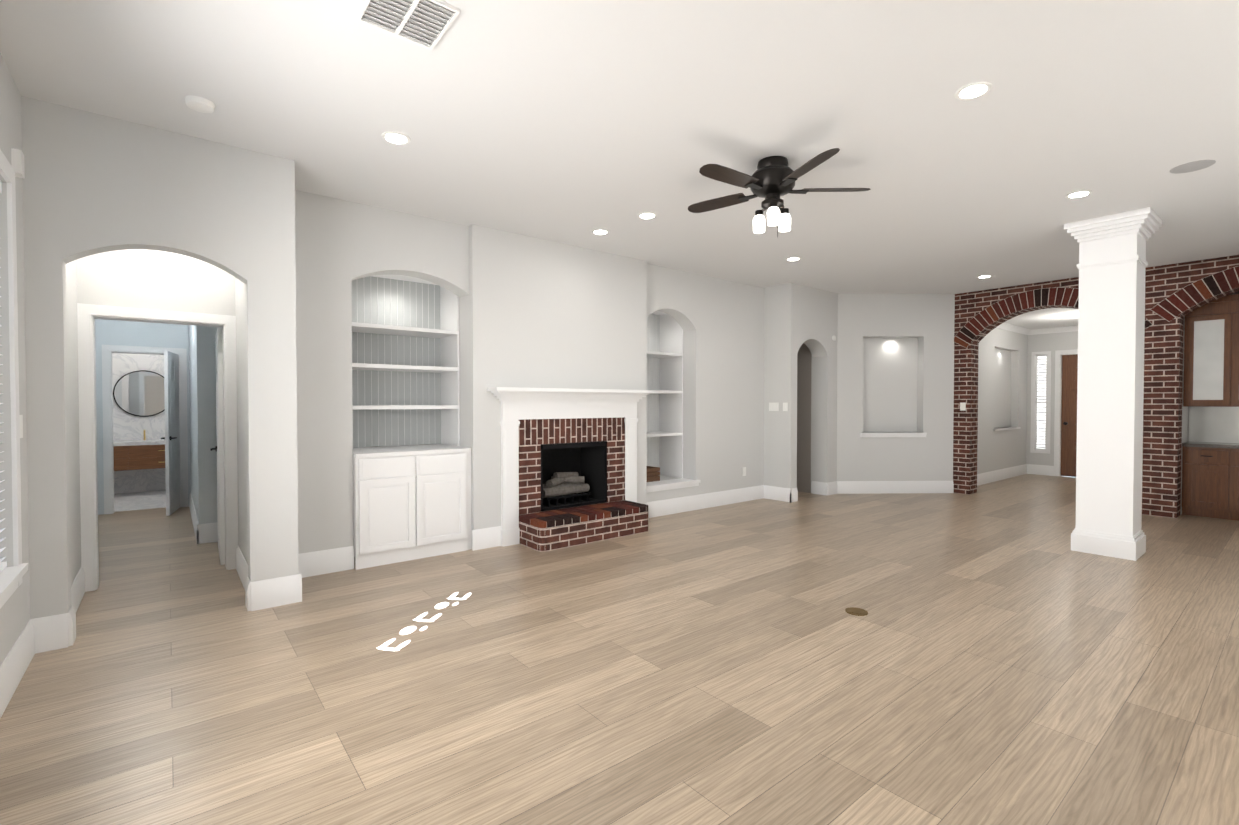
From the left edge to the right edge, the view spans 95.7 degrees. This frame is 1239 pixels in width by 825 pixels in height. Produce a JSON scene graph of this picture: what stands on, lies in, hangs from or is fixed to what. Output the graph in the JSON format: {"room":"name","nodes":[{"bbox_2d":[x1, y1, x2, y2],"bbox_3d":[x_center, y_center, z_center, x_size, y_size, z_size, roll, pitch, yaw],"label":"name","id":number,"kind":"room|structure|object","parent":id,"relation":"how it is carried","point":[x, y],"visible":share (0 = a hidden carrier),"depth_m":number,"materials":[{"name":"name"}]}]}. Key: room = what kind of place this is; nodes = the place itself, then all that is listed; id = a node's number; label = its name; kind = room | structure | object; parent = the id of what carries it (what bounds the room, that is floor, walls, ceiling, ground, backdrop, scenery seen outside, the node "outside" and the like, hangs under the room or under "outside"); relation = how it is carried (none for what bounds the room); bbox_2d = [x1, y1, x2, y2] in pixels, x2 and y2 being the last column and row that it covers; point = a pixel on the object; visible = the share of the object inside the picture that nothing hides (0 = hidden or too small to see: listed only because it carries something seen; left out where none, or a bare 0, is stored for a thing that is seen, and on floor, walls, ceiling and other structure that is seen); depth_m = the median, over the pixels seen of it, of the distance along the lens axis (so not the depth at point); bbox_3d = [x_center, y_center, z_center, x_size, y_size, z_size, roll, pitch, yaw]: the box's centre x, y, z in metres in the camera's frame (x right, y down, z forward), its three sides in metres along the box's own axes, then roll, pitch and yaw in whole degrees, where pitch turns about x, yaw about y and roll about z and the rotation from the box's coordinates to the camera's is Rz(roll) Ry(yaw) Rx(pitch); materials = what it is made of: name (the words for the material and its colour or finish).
{"room":"living room","nodes":[
{"label":"living room","id":0,"kind":"room"},
{"bbox_2d":[0,53,29,665],"bbox_3d":[-1.632,-0.159,0.904,0.200,3.050,5.400,-1,1,-39],"label":"wall","id":1,"kind":"structure","parent":0,"point":[14,614],"depth_m":2.77,"materials":[{"name":"grey paint"}]},
{"bbox_2d":[0,149,27,608],"bbox_3d":[-2.219,-0.155,1.748,0.145,2.075,2.720,-1,1,-39],"label":"window","id":2,"kind":"structure","parent":1,"relation":"in","point":[7,172],"depth_m":2.77,"materials":[{"name":"white paint"}]},
{"bbox_2d":[0,181,6,572],"bbox_3d":[-2.232,-0.166,1.737,0.060,1.873,2.530,-1,1,-39],"label":"window blinds","id":3,"kind":"object","parent":2,"relation":"attached to","point":[3,565],"visible":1,"depth_m":2.71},
{"bbox_2d":[11,148,24,177],"bbox_3d":[-3.084,-1.277,2.876,0.034,0.120,0.080,-1,1,-39],"label":"sensor","id":4,"kind":"object","parent":1,"relation":"attached to","point":[17,160],"visible":0.86,"depth_m":2.85,"materials":[{"name":"white plastic"}]},
{"bbox_2d":[20,415,22,437],"bbox_3d":[-3.127,0.073,2.928,0.005,0.120,0.080,-1,1,-39],"label":"switch plate","id":5,"kind":"object","parent":1,"relation":"attached to","point":[21,416],"depth_m":2.93,"materials":[{"name":"white plastic"}]},
{"bbox_2d":[0,616,47,718],"bbox_3d":[-1.539,1.270,1.004,0.040,0.190,5.400,-1,1,-39],"label":"baseboard","id":6,"kind":"structure","parent":1,"relation":"attached to","point":[46,634],"depth_m":2.82,"materials":[{"name":"white paint"}]},
{"bbox_2d":[66,260,80,584],"bbox_3d":[-3.714,-0.203,3.568,0.300,3.050,1.080,-1,1,-39],"label":"wall","id":7,"kind":"structure","parent":0,"point":[73,404],"depth_m":3.84,"materials":[{"name":"grey paint"}]},
{"bbox_2d":[112,353,165,493],"bbox_3d":[-7.452,-0.290,8.767,3.500,3.050,0.150,-1,1,-39],"label":"wall","id":8,"kind":"structure","parent":0,"point":[126,426],"depth_m":8.66,"materials":[{"name":"white stone"}]},
{"bbox_2d":[113,370,164,416],"bbox_3d":[-7.381,-0.294,8.710,0.720,0.720,0.024,-1,1,-39],"label":"bathroom mirror","id":9,"kind":"object","parent":8,"relation":"attached to","point":[140,393],"visible":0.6,"depth_m":8.68,"materials":[{"name":"black mirror"}]},
{"bbox_2d":[113,442,164,470],"bbox_3d":[-7.340,0.661,8.404,1.800,0.360,0.578,-1,1,-39],"label":"bathroom vanity","id":10,"kind":"object","parent":8,"relation":"attached to","point":[138,454],"depth_m":8.27,"materials":[{"name":"brown wood"}]},
{"bbox_2d":[113,438,164,445],"bbox_3d":[-7.346,0.456,8.408,1.840,0.050,0.558,-1,1,-39],"label":"countertop","id":11,"kind":"structure","parent":10,"relation":"on","point":[144,442],"depth_m":8.28,"materials":[{"name":"white stone"}]},
{"bbox_2d":[95,319,190,514],"bbox_3d":[-6.181,-0.264,7.205,1.320,3.050,0.120,-1,1,-39],"label":"wall","id":12,"kind":"structure","parent":0,"point":[124,333],"depth_m":7.08,"materials":[{"name":"paint"}]},
{"bbox_2d":[161,351,180,515],"bbox_3d":[-5.685,0.250,7.105,0.189,2.010,0.656,-1,1,-39],"label":"bathroom door","id":13,"kind":"structure","parent":12,"relation":"in","point":[172,425],"depth_m":7.00,"materials":[{"name":"white paint"}]},
{"bbox_2d":[77,249,235,315],"bbox_3d":[-3.629,-0.217,4.419,1.500,3.050,0.140,-1,1,-39],"label":"wall","id":14,"kind":"structure","parent":0,"point":[150,279],"depth_m":4.34,"materials":[{"name":"grey paint"}]},
{"bbox_2d":[77,303,237,591],"bbox_3d":[-3.609,0.255,4.443,0.960,2.105,0.176,-1,1,-39],"label":"door frame","id":15,"kind":"structure","parent":14,"relation":"attached to","point":[87,315],"depth_m":4.62,"materials":[{"name":"white paint"}]},
{"bbox_2d":[210,328,224,564],"bbox_3d":[-3.596,0.284,5.070,0.141,2.010,0.791,-1,1,-39],"label":"bedroom door","id":16,"kind":"structure","parent":14,"relation":"in","point":[219,448],"depth_m":4.75,"materials":[{"name":"white paint"}]},
{"bbox_2d":[21,96,298,618],"bbox_3d":[-2.864,-0.202,3.469,1.500,3.050,0.140,-1,1,-39],"label":"wall","id":17,"kind":"structure","parent":0,"point":[94,183],"depth_m":3.39,"materials":[{"name":"grey paint"}]},
{"bbox_2d":[244,572,303,610],"bbox_3d":[-2.339,1.223,3.814,0.316,0.190,0.018,-1,1,-39],"label":"baseboard","id":18,"kind":"structure","parent":17,"relation":"attached to","point":[263,594],"depth_m":3.81,"materials":[{"name":"white paint"}]},
{"bbox_2d":[189,325,217,523],"bbox_3d":[-4.881,-0.252,6.531,0.140,3.050,2.560,-1,1,-39],"label":"wall","id":19,"kind":"structure","parent":0,"point":[202,401],"depth_m":5.56,"materials":[{"name":"paint"}]},
{"bbox_2d":[189,492,199,543],"bbox_3d":[-4.936,1.178,6.498,0.018,0.190,2.578,-1,1,-39],"label":"baseboard","id":20,"kind":"structure","parent":19,"relation":"attached to","point":[196,525],"depth_m":6.00,"materials":[{"name":"white paint"}]},
{"bbox_2d":[200,522,217,543],"bbox_3d":[-3.936,1.192,5.661,0.450,0.190,0.018,-1,1,-39],"label":"baseboard","id":21,"kind":"structure","parent":19,"relation":"attached to","point":[209,531],"depth_m":5.55,"materials":[{"name":"white paint"}]},
{"bbox_2d":[235,277,247,563],"bbox_3d":[-2.760,-0.216,4.336,0.250,3.050,1.080,-1,1,-39],"label":"wall","id":22,"kind":"structure","parent":0,"point":[239,285],"depth_m":4.36,"materials":[{"name":"grey paint"}]},
{"bbox_2d":[295,190,468,553],"bbox_3d":[-2.261,-0.229,5.136,1.530,3.050,0.780,-1,1,-39],"label":"wall","id":23,"kind":"structure","parent":0,"point":[340,245],"depth_m":4.58,"materials":[{"name":"grey paint"}]},
{"bbox_2d":[298,546,353,576],"bbox_3d":[-2.412,1.211,4.526,0.500,0.190,0.018,-1,1,-39],"label":"baseboard","id":24,"kind":"structure","parent":23,"relation":"attached to","point":[321,562],"depth_m":4.55,"materials":[{"name":"white paint"}]},
{"bbox_2d":[351,275,459,447],"bbox_3d":[-2.104,-0.496,5.335,1.022,1.653,0.452,-1,1,-39],"label":"shelves","id":25,"kind":"object","parent":23,"relation":"attached to","point":[405,361],"visible":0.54,"depth_m":5.52,"materials":[{"name":"white paint"}]},
{"bbox_2d":[459,224,646,531],"bbox_3d":[-0.795,-0.248,6.265,2.170,3.050,0.860,-1,1,-39],"label":"wall","id":26,"kind":"structure","parent":0,"point":[534,312],"depth_m":5.67,"materials":[{"name":"grey paint"}]},
{"bbox_2d":[472,526,500,550],"bbox_3d":[-1.263,1.197,5.349,0.298,0.190,0.018,-1,1,-39],"label":"baseboard","id":27,"kind":"structure","parent":26,"relation":"attached to","point":[484,538],"depth_m":5.34,"materials":[{"name":"white paint"}]},
{"bbox_2d":[0,474,1238,824],"bbox_3d":[1.452,1.297,8.101,16.800,0.100,13.500,-1,1,-39],"label":"floor","id":28,"kind":"structure","parent":0,"point":[1000,654],"depth_m":2.78,"materials":[{"name":"brown wood"}]},
{"bbox_2d":[114,490,165,511],"bbox_3d":[-6.847,1.246,8.041,3.200,0.004,1.980,-1,1,-39],"label":"marble floor","id":29,"kind":"structure","parent":28,"relation":"on","point":[138,500],"depth_m":7.94,"materials":[{"name":"white stone"}]},
{"bbox_2d":[376,638,410,650],"bbox_3d":[-1.289,1.327,3.210,0.150,0.002,0.156,0,1,12],"label":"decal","id":30,"kind":"object","parent":28,"relation":"on","point":[383,647],"depth_m":3.18,"materials":[{"name":"white"}]},
{"bbox_2d":[353,444,471,569],"bbox_3d":[-2.008,0.814,5.238,1.022,0.960,0.756,-1,1,-39],"label":"base cabinet","id":31,"kind":"object","parent":28,"relation":"on","point":[411,502],"visible":0.98,"depth_m":4.91,"materials":[{"name":"white paint"}]},
{"bbox_2d":[400,621,427,634],"bbox_3d":[-1.262,1.324,3.428,0.170,0.002,0.113,-1,1,-36],"label":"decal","id":32,"kind":"object","parent":28,"relation":"on","point":[407,630],"depth_m":3.42,"materials":[{"name":"white"}]},
{"bbox_2d":[413,612,441,621],"bbox_3d":[-1.235,1.321,3.623,0.150,0.002,0.156,0,1,12],"label":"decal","id":33,"kind":"object","parent":28,"relation":"on","point":[419,617],"depth_m":3.60,"materials":[{"name":"white"}]},
{"bbox_2d":[435,592,470,608],"bbox_3d":[-1.157,1.316,3.926,0.150,0.002,0.348,0,1,12],"label":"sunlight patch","id":34,"kind":"object","parent":28,"relation":"on","point":[444,604],"depth_m":3.89,"materials":[{"name":"white"}]},
{"bbox_2d":[487,387,654,551],"bbox_3d":[-0.487,0.517,5.967,1.980,1.530,0.930,-1,1,-39],"label":"fireplace","id":35,"kind":"object","parent":28,"relation":"on","point":[568,467],"visible":1,"depth_m":5.81,"materials":[{"name":"brick"}]},
{"bbox_2d":[764,485,791,502],"bbox_3d":[2.249,1.154,7.971,0.018,0.190,0.438,-1,1,-39],"label":"baseboard","id":36,"kind":"structure","parent":28,"relation":"on","point":[770,492],"depth_m":7.95,"materials":[{"name":"white paint"}]},
{"bbox_2d":[792,488,797,501],"bbox_3d":[2.433,1.153,8.010,0.018,0.190,0.268,-1,1,-39],"label":"baseboard","id":37,"kind":"structure","parent":28,"relation":"on","point":[794,490],"depth_m":7.86,"materials":[{"name":"white paint"}]},
{"bbox_2d":[764,283,837,492],"bbox_3d":[1.924,-0.299,9.321,1.200,3.050,2.950,-1,1,-39],"label":"wall pier","id":38,"kind":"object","parent":28,"relation":"on","point":[800,375],"visible":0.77,"depth_m":8.13,"materials":[{"name":"grey paint"}]},
{"bbox_2d":[769,403,778,410],"bbox_3d":[2.203,-0.082,8.014,0.009,0.120,0.160,-1,1,-39],"label":"switch plate","id":39,"kind":"object","parent":38,"relation":"attached to","point":[773,406],"depth_m":8.01,"materials":[{"name":"white plastic"}]},
{"bbox_2d":[783,403,787,410],"bbox_3d":[2.322,-0.080,7.866,0.009,0.120,0.075,-1,1,-39],"label":"switch plate","id":40,"kind":"object","parent":38,"relation":"attached to","point":[785,405],"depth_m":7.86,"materials":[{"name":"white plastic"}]},
{"bbox_2d":[845,607,867,615],"bbox_3d":[1.569,1.317,3.714,0.140,0.005,0.140,-1,1,-39],"label":"electrical outlet","id":41,"kind":"object","parent":28,"relation":"attached to","point":[856,611],"visible":1,"depth_m":3.71,"materials":[{"name":"brown metal"}]},
{"bbox_2d":[1064,207,1161,560],"bbox_3d":[4.557,-0.230,5.208,0.590,3.050,0.590,-1,1,-39],"label":"square column","id":42,"kind":"structure","parent":28,"relation":"on","point":[1112,265],"depth_m":5.07,"materials":[{"name":"white paint"}]},
{"bbox_2d":[1182,446,1217,517],"bbox_3d":[7.279,0.842,6.896,0.515,0.850,0.466,-1,1,-39],"label":"base cabinet","id":43,"kind":"object","parent":28,"relation":"on","point":[1210,471],"depth_m":6.80,"materials":[{"name":"brown wood"}]},
{"bbox_2d":[1182,442,1238,449],"bbox_3d":[7.612,0.404,6.460,0.535,0.040,1.552,-1,1,-39],"label":"countertop","id":44,"kind":"structure","parent":43,"relation":"on","point":[1217,445],"depth_m":6.73,"materials":[{"name":"stone"}]},
{"bbox_2d":[1218,450,1238,520],"bbox_3d":[7.501,0.846,6.621,0.515,0.850,0.514,-1,1,-39],"label":"base cabinet","id":45,"kind":"object","parent":28,"relation":"on","point":[1228,460],"depth_m":6.62,"materials":[{"name":"brown wood"}]},
{"bbox_2d":[0,0,1238,293],"bbox_3d":[1.452,-1.863,8.048,16.800,0.120,13.500,-1,1,-39],"label":"ceiling","id":46,"kind":"structure","parent":0,"point":[572,122],"depth_m":3.22,"materials":[{"name":"white paint"}]},
{"bbox_2d":[185,95,214,112],"bbox_3d":[-2.324,-1.703,3.109,0.136,0.034,0.136,-1,1,-39],"label":"smoke detector","id":47,"kind":"object","parent":46,"relation":"attached to","point":[199,104],"visible":1,"depth_m":3.08,"materials":[{"name":"white plastic"}]},
{"bbox_2d":[382,131,410,144],"bbox_3d":[-1.404,-1.724,3.528,0.170,0.008,0.170,-1,1,-39],"label":"recessed light","id":48,"kind":"object","parent":46,"relation":"in","point":[394,137],"visible":1,"depth_m":3.52,"materials":[{"name":"white plastic"}]},
{"bbox_2d":[356,0,459,49],"bbox_3d":[-0.906,-1.701,2.401,0.330,0.014,0.330,-1,1,-39],"label":"ceiling vent","id":49,"kind":"object","parent":46,"relation":"in","point":[426,24],"visible":0.98,"depth_m":2.42,"materials":[{"name":"white plastic"}]},
{"bbox_2d":[592,229,608,234],"bbox_3d":[-0.186,-1.756,5.459,0.170,0.008,0.170,-1,1,-39],"label":"recessed light","id":50,"kind":"object","parent":46,"relation":"in","point":[600,231],"visible":0.98,"depth_m":5.43,"materials":[{"name":"white plastic"}]},
{"bbox_2d":[638,212,656,218],"bbox_3d":[0.247,-1.748,4.986,0.170,0.008,0.170,-1,1,-39],"label":"recessed light","id":51,"kind":"object","parent":46,"relation":"in","point":[647,215],"visible":1,"depth_m":4.97,"materials":[{"name":"white plastic"}]},
{"bbox_2d":[688,148,869,236],"bbox_3d":[1.016,-1.472,3.867,1.238,0.520,1.273,-1,1,-39],"label":"ceiling fan","id":52,"kind":"object","parent":46,"relation":"hanging from","point":[771,180],"visible":1,"depth_m":3.79,"materials":[{"name":"brown metal"}]},
{"bbox_2d":[786,257,800,260],"bbox_3d":[2.008,-1.773,6.481,0.170,0.008,0.170,-1,1,-39],"label":"recessed light","id":53,"kind":"object","parent":46,"relation":"in","point":[793,258],"visible":0.96,"depth_m":6.45,"materials":[{"name":"white plastic"}]},
{"bbox_2d":[955,81,991,99],"bbox_3d":[1.889,-1.715,2.996,0.170,0.008,0.170,-1,1,-39],"label":"recessed light","id":54,"kind":"object","parent":46,"relation":"in","point":[972,90],"visible":1,"depth_m":2.98,"materials":[{"name":"white plastic"}]},
{"bbox_2d":[977,275,991,277],"bbox_3d":[4.809,-1.788,7.388,0.170,0.008,0.170,-1,1,-39],"label":"recessed light","id":55,"kind":"object","parent":46,"relation":"in","point":[984,276],"visible":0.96,"depth_m":7.36,"materials":[{"name":"white plastic"}]},
{"bbox_2d":[1065,190,1092,197],"bbox_3d":[3.663,-1.740,4.476,0.170,0.008,0.170,-1,1,-39],"label":"recessed light","id":56,"kind":"object","parent":46,"relation":"in","point":[1081,193],"visible":0.96,"depth_m":4.47,"materials":[{"name":"white plastic"}]},
{"bbox_2d":[1169,160,1215,173],"bbox_3d":[4.041,-1.732,3.958,0.230,0.006,0.230,-1,1,-39],"label":"ceiling speaker","id":57,"kind":"object","parent":46,"relation":"in","point":[1192,166],"visible":1,"depth_m":3.94,"materials":[{"name":"grey plastic"}]},
{"bbox_2d":[647,263,764,501],"bbox_3d":[0.940,-0.272,7.713,2.350,3.050,0.780,-1,1,-39],"label":"wall","id":58,"kind":"structure","parent":0,"point":[720,322],"depth_m":7.51,"materials":[{"name":"grey paint"}]},
{"bbox_2d":[647,466,659,481],"bbox_3d":[0.275,0.790,7.162,0.420,0.169,0.260,-1,1,-39],"label":"crate","id":59,"kind":"object","parent":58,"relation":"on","point":[653,473],"visible":0.25,"depth_m":7.13,"materials":[{"name":"brown wood"}]},
{"bbox_2d":[647,311,682,477],"bbox_3d":[0.346,-0.241,7.312,0.912,2.228,0.452,-1,1,-39],"label":"shelves","id":60,"kind":"object","parent":58,"relation":"attached to","point":[665,399],"visible":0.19,"depth_m":7.62,"materials":[{"name":"white paint"}]},
{"bbox_2d":[647,478,700,492],"bbox_3d":[0.586,0.916,7.082,0.979,0.075,0.270,-1,1,-39],"label":"trim","id":61,"kind":"structure","parent":58,"relation":"attached to","point":[662,485],"depth_m":7.04,"materials":[{"name":"white paint"}]},
{"bbox_2d":[646,485,763,519],"bbox_3d":[1.194,1.163,7.422,2.350,0.190,0.030,-1,1,-39],"label":"baseboard","id":62,"kind":"structure","parent":58,"relation":"attached to","point":[701,501],"depth_m":7.34,"materials":[{"name":"white paint"}]},
{"bbox_2d":[742,467,745,475],"bbox_3d":[1.753,0.830,7.879,0.075,0.120,0.010,-1,1,-39],"label":"electrical outlet","id":63,"kind":"object","parent":58,"relation":"attached to","point":[743,468],"depth_m":7.87,"materials":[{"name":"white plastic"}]},
{"bbox_2d":[837,293,954,480],"bbox_3d":[4.218,-0.289,8.729,1.814,3.050,0.300,0,1,-2],"label":"wall","id":64,"kind":"structure","parent":0,"point":[895,363],"depth_m":8.59,"materials":[{"name":"grey paint"}]},
{"bbox_2d":[824,481,953,494],"bbox_3d":[4.115,1.145,8.507,1.738,0.190,1.104,-1,1,-39],"label":"baseboard","id":65,"kind":"structure","parent":64,"relation":"attached to","point":[836,487],"depth_m":8.58,"materials":[{"name":"white paint"}]},
{"bbox_2d":[860,432,926,436],"bbox_3d":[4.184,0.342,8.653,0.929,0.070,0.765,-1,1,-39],"label":"trim","id":66,"kind":"structure","parent":64,"relation":"attached to","point":[866,434],"depth_m":8.56,"materials":[{"name":"white paint"}]},
{"bbox_2d":[977,328,1028,473],"bbox_3d":[6.633,-0.311,10.050,3.550,3.050,0.240,-1,1,-39],"label":"wall","id":67,"kind":"structure","parent":0,"point":[1004,378],"depth_m":10.33,"materials":[{"name":"grey paint"}]},
{"bbox_2d":[977,464,1027,485],"bbox_3d":[6.655,1.121,9.927,3.400,0.190,0.018,-1,1,-39],"label":"baseboard","id":68,"kind":"structure","parent":67,"relation":"attached to","point":[987,477],"depth_m":10.09,"materials":[{"name":"white paint"}]},
{"bbox_2d":[993,427,1020,430],"bbox_3d":[7.054,0.298,10.304,1.350,0.035,0.150,-1,1,-39],"label":"trim","id":69,"kind":"structure","parent":67,"relation":"attached to","point":[1004,428],"depth_m":10.25,"materials":[{"name":"white paint"}]},
{"bbox_2d":[996,323,1031,334],"bbox_3d":[6.678,-1.538,9.855,3.400,0.090,0.090,-1,1,-39],"label":"crown molding","id":70,"kind":"structure","parent":67,"relation":"attached to","point":[1014,328],"depth_m":10.38,"materials":[{"name":"white paint"}]},
{"bbox_2d":[1004,308,1077,329],"bbox_3d":[7.409,-1.693,8.945,3.400,0.250,2.420,-1,1,-39],"label":"ceiling","id":71,"kind":"structure","parent":0,"point":[1049,318],"depth_m":9.51,"materials":[{"name":"white paint"}]},
{"bbox_2d":[1029,331,1077,465],"bbox_3d":[8.784,-0.312,10.090,0.150,3.050,2.340,-1,1,-39],"label":"wall","id":72,"kind":"structure","parent":0,"point":[1052,342],"depth_m":10.68,"materials":[{"name":"grey paint"}]},
{"bbox_2d":[1030,351,1050,453],"bbox_3d":[8.166,-0.194,10.845,0.168,1.950,0.310,-1,1,-39],"label":"window frame","id":73,"kind":"structure","parent":72,"relation":"attached to","point":[1033,358],"depth_m":10.85,"materials":[{"name":"white paint"}]},
{"bbox_2d":[1035,355,1046,450],"bbox_3d":[8.162,-0.194,10.842,0.068,1.850,0.210,-1,1,-39],"label":"window shutter","id":74,"kind":"object","parent":72,"relation":"attached to","point":[1041,404],"visible":0.9,"depth_m":10.85,"materials":[{"name":"white paint"}]},
{"bbox_2d":[1028,464,1053,475],"bbox_3d":[8.113,1.106,10.813,0.018,0.190,0.425,-1,1,-39],"label":"baseboard","id":75,"kind":"structure","parent":72,"relation":"attached to","point":[1032,469],"depth_m":10.80,"materials":[{"name":"white paint"}]},
{"bbox_2d":[1032,326,1077,334],"bbox_3d":[8.732,-1.539,9.943,0.090,0.090,2.310,-1,1,-39],"label":"crown molding","id":76,"kind":"structure","parent":72,"relation":"attached to","point":[1071,328],"depth_m":10.58,"materials":[{"name":"white paint"}]},
{"bbox_2d":[1054,349,1077,475],"bbox_3d":[8.659,0.023,10.236,0.168,2.375,1.130,-1,1,-39],"label":"door frame","id":77,"kind":"structure","parent":72,"relation":"attached to","point":[1058,354],"depth_m":10.59,"materials":[{"name":"white paint"}]},
{"bbox_2d":[1061,354,1077,476],"bbox_3d":[8.644,0.064,10.226,0.096,2.275,0.950,-1,1,-39],"label":"front door","id":78,"kind":"structure","parent":72,"relation":"in","point":[1069,414],"depth_m":10.50,"materials":[{"name":"brown wood"}]},
{"bbox_2d":[953,255,1238,517],"bbox_3d":[6.771,-0.257,6.811,0.300,3.050,4.860,-1,1,-39],"label":"brick wall","id":79,"kind":"structure","parent":0,"point":[1162,415],"depth_m":6.87,"materials":[{"name":"red brick"}]},
{"bbox_2d":[960,403,965,410],"bbox_3d":[5.207,-0.090,8.508,0.009,0.120,0.075,-1,1,-39],"label":"switch plate","id":80,"kind":"object","parent":79,"relation":"attached to","point":[962,405],"depth_m":8.50,"materials":[{"name":"white plastic"}]},
{"bbox_2d":[954,287,1152,347],"bbox_3d":[5.834,-1.333,7.753,0.054,0.751,2.262,-1,1,-39],"label":"brick arch","id":81,"kind":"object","parent":79,"relation":"attached to","point":[972,329],"depth_m":7.96,"materials":[{"name":"red brick"}]},
{"bbox_2d":[1151,266,1238,321],"bbox_3d":[7.180,-1.378,6.082,0.054,0.604,2.082,-1,1,-39],"label":"brick arch","id":82,"kind":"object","parent":79,"relation":"attached to","point":[1175,305],"depth_m":6.56,"materials":[{"name":"red brick"}]},
{"bbox_2d":[1180,292,1238,514],"bbox_3d":[7.649,-0.252,6.478,0.650,3.050,1.840,-1,1,-39],"label":"wall","id":83,"kind":"structure","parent":0,"point":[1185,419],"depth_m":6.95,"materials":[{"name":"grey paint"}]},
{"bbox_2d":[1183,298,1221,405],"bbox_3d":[7.214,-0.712,6.821,0.350,1.280,0.461,-1,1,-39],"label":"upper cabinet","id":84,"kind":"object","parent":83,"relation":"attached to","point":[1203,325],"depth_m":6.76,"materials":[{"name":"brown wood"}]},
{"bbox_2d":[1222,294,1238,409],"bbox_3d":[7.437,-0.708,6.543,0.350,1.280,0.504,-1,1,-39],"label":"upper cabinet","id":85,"kind":"object","parent":83,"relation":"attached to","point":[1230,306],"depth_m":6.59,"materials":[{"name":"brown wood"}]}
]}

